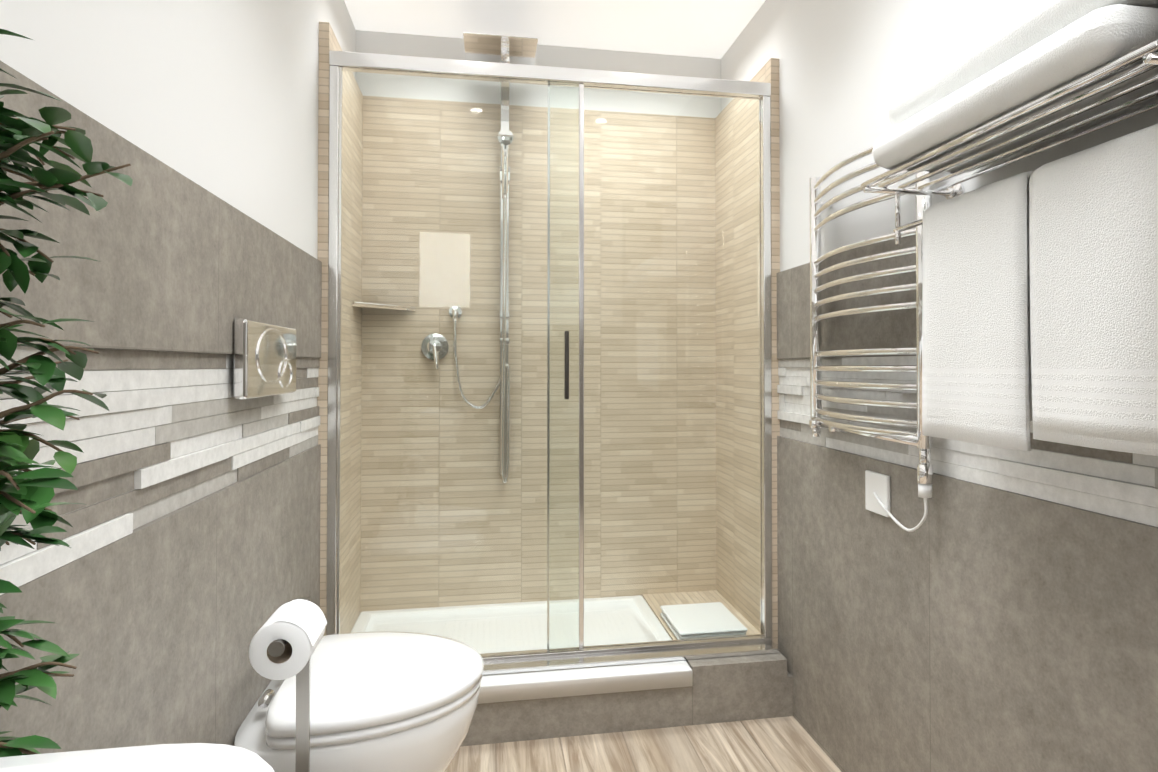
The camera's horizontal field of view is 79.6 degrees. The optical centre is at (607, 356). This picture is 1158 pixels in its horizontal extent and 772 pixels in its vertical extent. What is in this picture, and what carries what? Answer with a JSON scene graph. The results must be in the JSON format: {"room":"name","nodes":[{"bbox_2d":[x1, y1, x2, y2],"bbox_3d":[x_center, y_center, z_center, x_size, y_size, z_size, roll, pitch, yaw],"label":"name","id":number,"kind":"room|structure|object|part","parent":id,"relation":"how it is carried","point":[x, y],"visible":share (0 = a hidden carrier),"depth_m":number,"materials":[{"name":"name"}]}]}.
{"room":"bathroom","nodes":[
{"label":"bathroom","id":0,"kind":"room"},
{"bbox_2d":[0,0,355,258],"bbox_3d":[-0.714,-0.081,0.873,0.100,2.420,3.850,0,-1,-10],"label":"wall","id":1,"kind":"structure","parent":0,"point":[218,98],"depth_m":1.27,"materials":[{"name":"white paint"}]},
{"bbox_2d":[0,346,316,526],"bbox_3d":[-0.613,0.115,0.586,0.002,0.260,3.055,0,-1,-10],"label":"backing","id":2,"kind":"object","parent":1,"relation":"attached to","point":[155,407],"visible":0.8,"depth_m":1.06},
{"bbox_2d":[0,345,319,594],"bbox_3d":[-0.609,0.115,0.587,0.011,0.259,3.053,0,-1,-10],"label":"wall band","id":3,"kind":"object","parent":1,"relation":"attached to","point":[159,479],"visible":0.79,"depth_m":1.03,"materials":[{"name":"tile"}]},
{"bbox_2d":[0,444,320,753],"bbox_3d":[-0.608,0.685,0.580,0.012,0.880,3.055,0,-1,-10],"label":"wall tiles","id":4,"kind":"structure","parent":1,"relation":"attached to","point":[157,624],"depth_m":1.11,"materials":[{"name":"tile"}]},
{"bbox_2d":[0,61,321,357],"bbox_3d":[-0.608,-0.160,0.591,0.012,0.290,3.055,0,-1,-10],"label":"wall tiles","id":5,"kind":"structure","parent":1,"relation":"attached to","point":[185,264],"depth_m":1.02,"materials":[{"name":"tile"}]},
{"bbox_2d":[233,319,295,399],"bbox_3d":[-0.752,0.008,1.543,0.032,0.160,0.365,0,-1,-10],"label":"flush plate","id":6,"kind":"object","parent":5,"relation":"attached to","point":[264,360],"visible":1,"depth_m":1.46,"materials":[{"name":"silver metal"}]},
{"bbox_2d":[317,22,341,635],"bbox_3d":[-0.913,0.069,2.387,0.030,2.160,0.595,0,-1,-10],"label":"tiled wall","id":7,"kind":"structure","parent":1,"relation":"attached to","point":[328,41],"depth_m":2.10,"materials":[{"name":"beige tile"}]},
{"bbox_2d":[356,30,720,78],"bbox_3d":[-0.209,-0.055,2.864,1.580,2.420,0.100,0,-1,-10],"label":"wall","id":8,"kind":"structure","parent":0,"point":[387,43],"depth_m":2.84,"materials":[{"name":"white paint"}]},
{"bbox_3d":[-0.248,0.012,2.800,1.420,2.035,0.012,0,-1,-10],"label":"tiled wall","id":9,"kind":"structure","parent":8,"relation":"attached to","visible":0},
{"bbox_2d":[463,30,537,64],"bbox_3d":[-0.485,-0.324,2.570,0.427,1.633,0.368,0,-1,-10],"label":"shower head","id":10,"kind":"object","parent":9,"relation":"attached to","point":[499,47],"depth_m":2.50,"materials":[{"name":"silver metal"}]},
{"bbox_2d":[344,0,764,58],"bbox_3d":[0.325,-1.319,1.071,2.210,0.060,3.850,0,-1,-10],"label":"ceiling","id":11,"kind":"structure","parent":0,"point":[705,28],"depth_m":2.62,"materials":[{"name":"white paint"}]},
{"bbox_2d":[445,716,840,771],"bbox_3d":[0.325,1.161,1.038,2.210,0.060,3.850,0,-1,-10],"label":"floor","id":12,"kind":"structure","parent":0,"point":[784,744],"depth_m":2.01,"materials":[{"name":"brown wood"}]},
{"bbox_2d":[0,29,132,756],"bbox_3d":[-0.503,0.447,0.575,0.222,1.353,0.326,0,-1,-10],"label":"ficus","id":13,"kind":"object","parent":12,"relation":"on","point":[28,494],"visible":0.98,"depth_m":0.58,"materials":[{"name":"green plant"}]},
{"bbox_2d":[0,743,274,771],"bbox_3d":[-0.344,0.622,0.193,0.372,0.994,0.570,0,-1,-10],"label":"bidet","id":14,"kind":"object","parent":12,"relation":"on","point":[196,757],"visible":1,"depth_m":0.47,"materials":[{"name":"white ceramic"}]},
{"bbox_2d":[249,597,326,771],"bbox_3d":[-0.530,0.774,1.174,0.140,0.716,0.218,0,-1,-10],"label":"toilet paper stand","id":15,"kind":"object","parent":12,"relation":"on","point":[286,639],"visible":1,"depth_m":1.10,"materials":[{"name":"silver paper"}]},
{"bbox_2d":[234,632,483,771],"bbox_3d":[-0.523,0.911,1.548,0.485,0.452,0.456,0,-1,-10],"label":"toilet","id":16,"kind":"object","parent":12,"relation":"on","point":[393,701],"visible":0.77,"depth_m":1.42,"materials":[{"name":"white ceramic"}]},
{"bbox_3d":[-0.492,0.736,1.556,0.416,0.021,0.452,0,-1,-10],"label":"seat","id":17,"kind":"part","parent":16,"relation":"part of","materials":[{"name":"white plastic"}]},
{"bbox_3d":[-0.491,0.704,1.556,0.419,0.038,0.456,0,-1,-10],"label":"lid","id":18,"kind":"part","parent":16,"relation":"part of","materials":[{"name":"white ceramic"}]},
{"bbox_2d":[460,671,792,746],"bbox_3d":[-0.188,1.087,2.436,1.480,0.125,0.698,0,-1,-10],"label":"platform","id":19,"kind":"object","parent":12,"relation":"on","point":[558,717],"visible":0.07,"depth_m":2.13,"materials":[{"name":"tile"}]},
{"bbox_2d":[477,660,692,703],"bbox_3d":[-0.342,0.995,2.403,1.104,0.056,0.712,0,-1,-10],"label":"ledge","id":20,"kind":"object","parent":19,"relation":"on","point":[506,687],"visible":0.15,"depth_m":2.10,"materials":[{"name":"ceramic"}]},
{"bbox_2d":[326,50,780,674],"bbox_3d":[-0.145,0.018,2.209,1.420,1.894,0.109,0,-1,-10],"label":"shower enclosure","id":21,"kind":"object","parent":20,"relation":"on","point":[548,368],"visible":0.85,"depth_m":2.22,"materials":[{"name":"clear glass"}]},
{"bbox_3d":[-0.836,0.027,2.119,0.028,1.824,0.040,0,-1,-10],"label":"post","id":22,"kind":"part","parent":21,"relation":"part of","materials":[{"name":"silver metal"}]},
{"bbox_3d":[-0.151,-0.906,2.251,1.420,0.045,0.048,0,-1,-10],"label":"rail","id":23,"kind":"part","parent":21,"relation":"part of","materials":[{"name":"silver metal"}]},
{"bbox_3d":[-0.132,0.028,2.218,0.014,0.218,0.021,0,-1,-10],"label":"handle","id":24,"kind":"part","parent":21,"relation":"part of","materials":[{"name":"grey metal"}]},
{"bbox_3d":[-0.151,0.953,2.227,1.420,0.025,0.040,0,-1,-10],"label":"rail","id":25,"kind":"part","parent":21,"relation":"part of","materials":[{"name":"silver metal"}]},
{"bbox_3d":[0.535,0.030,2.358,0.028,1.824,0.040,0,-1,-10],"label":"post","id":26,"kind":"part","parent":21,"relation":"part of","materials":[{"name":"silver metal"}]},
{"bbox_2d":[692,662,786,684],"bbox_3d":[0.357,1.002,2.532,0.315,0.047,0.698,0,-1,-10],"label":"ledge","id":27,"kind":"object","parent":19,"relation":"on","point":[738,673],"visible":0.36,"depth_m":2.19,"materials":[{"name":"tile"}]},
{"bbox_2d":[686,653,786,669],"bbox_3d":[0.407,0.971,2.245,0.315,0.008,0.115,0,-1,-10],"label":"ledge","id":28,"kind":"object","parent":27,"relation":"on","point":[717,662],"visible":0.57,"depth_m":2.21,"materials":[{"name":"stone"}]},
{"bbox_2d":[721,0,1157,271],"bbox_3d":[0.713,-0.068,1.883,0.100,2.420,2.150,0,-1,-10],"label":"wall","id":29,"kind":"structure","parent":0,"point":[849,70],"depth_m":1.90,"materials":[{"name":"white paint"}]},
{"bbox_2d":[750,58,779,645],"bbox_3d":[0.516,0.072,2.636,0.030,2.160,0.595,0,-1,-10],"label":"tiled wall","id":30,"kind":"structure","parent":29,"relation":"attached to","point":[768,72],"depth_m":2.35,"materials":[{"name":"beige tile"}]},
{"bbox_2d":[777,236,915,358],"bbox_3d":[0.709,-0.147,1.582,0.012,0.290,1.555,0,-1,-10],"label":"wall tiles","id":31,"kind":"structure","parent":29,"relation":"attached to","point":[889,329],"depth_m":1.87,"materials":[{"name":"tile"}]},
{"bbox_2d":[809,146,932,531],"bbox_3d":[0.635,-0.058,1.743,0.101,0.913,0.532,0,-1,-10],"label":"towel radiator","id":32,"kind":"object","parent":29,"relation":"attached to","point":[877,493],"visible":0.85,"depth_m":1.67,"materials":[{"name":"silver metal"}]},
{"bbox_2d":[777,436,1157,771],"bbox_3d":[0.709,0.698,1.570,0.012,0.880,1.555,0,-1,-10],"label":"wall tiles","id":33,"kind":"structure","parent":29,"relation":"attached to","point":[966,626],"depth_m":1.43,"materials":[{"name":"tile"}]},
{"bbox_2d":[865,470,890,516],"bbox_3d":[0.671,0.340,1.728,0.010,0.100,0.100,0,-1,-10],"label":"socket","id":34,"kind":"object","parent":33,"relation":"attached to","point":[877,485],"depth_m":1.72,"materials":[{"name":"white plastic"}]},
{"bbox_2d":[777,356,1157,526],"bbox_3d":[0.710,0.128,1.578,0.011,0.259,1.553,0,-1,-10],"label":"tile border","id":35,"kind":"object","parent":29,"relation":"attached to","point":[1131,501],"depth_m":1.38,"materials":[{"name":"tile"}]},
{"bbox_2d":[780,356,1157,486],"bbox_3d":[0.715,0.128,1.579,0.002,0.260,1.555,0,-1,-10],"label":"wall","id":36,"kind":"structure","parent":29,"relation":"attached to","point":[916,418],"depth_m":1.70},
{"bbox_2d":[861,0,1157,455],"bbox_3d":[0.671,-0.183,1.136,0.240,0.661,0.668,0,-1,-10],"label":"towel rack","id":37,"kind":"object","parent":29,"relation":"attached to","point":[1040,298],"visible":1,"depth_m":1.03,"materials":[{"name":"silver metal"}]}
]}

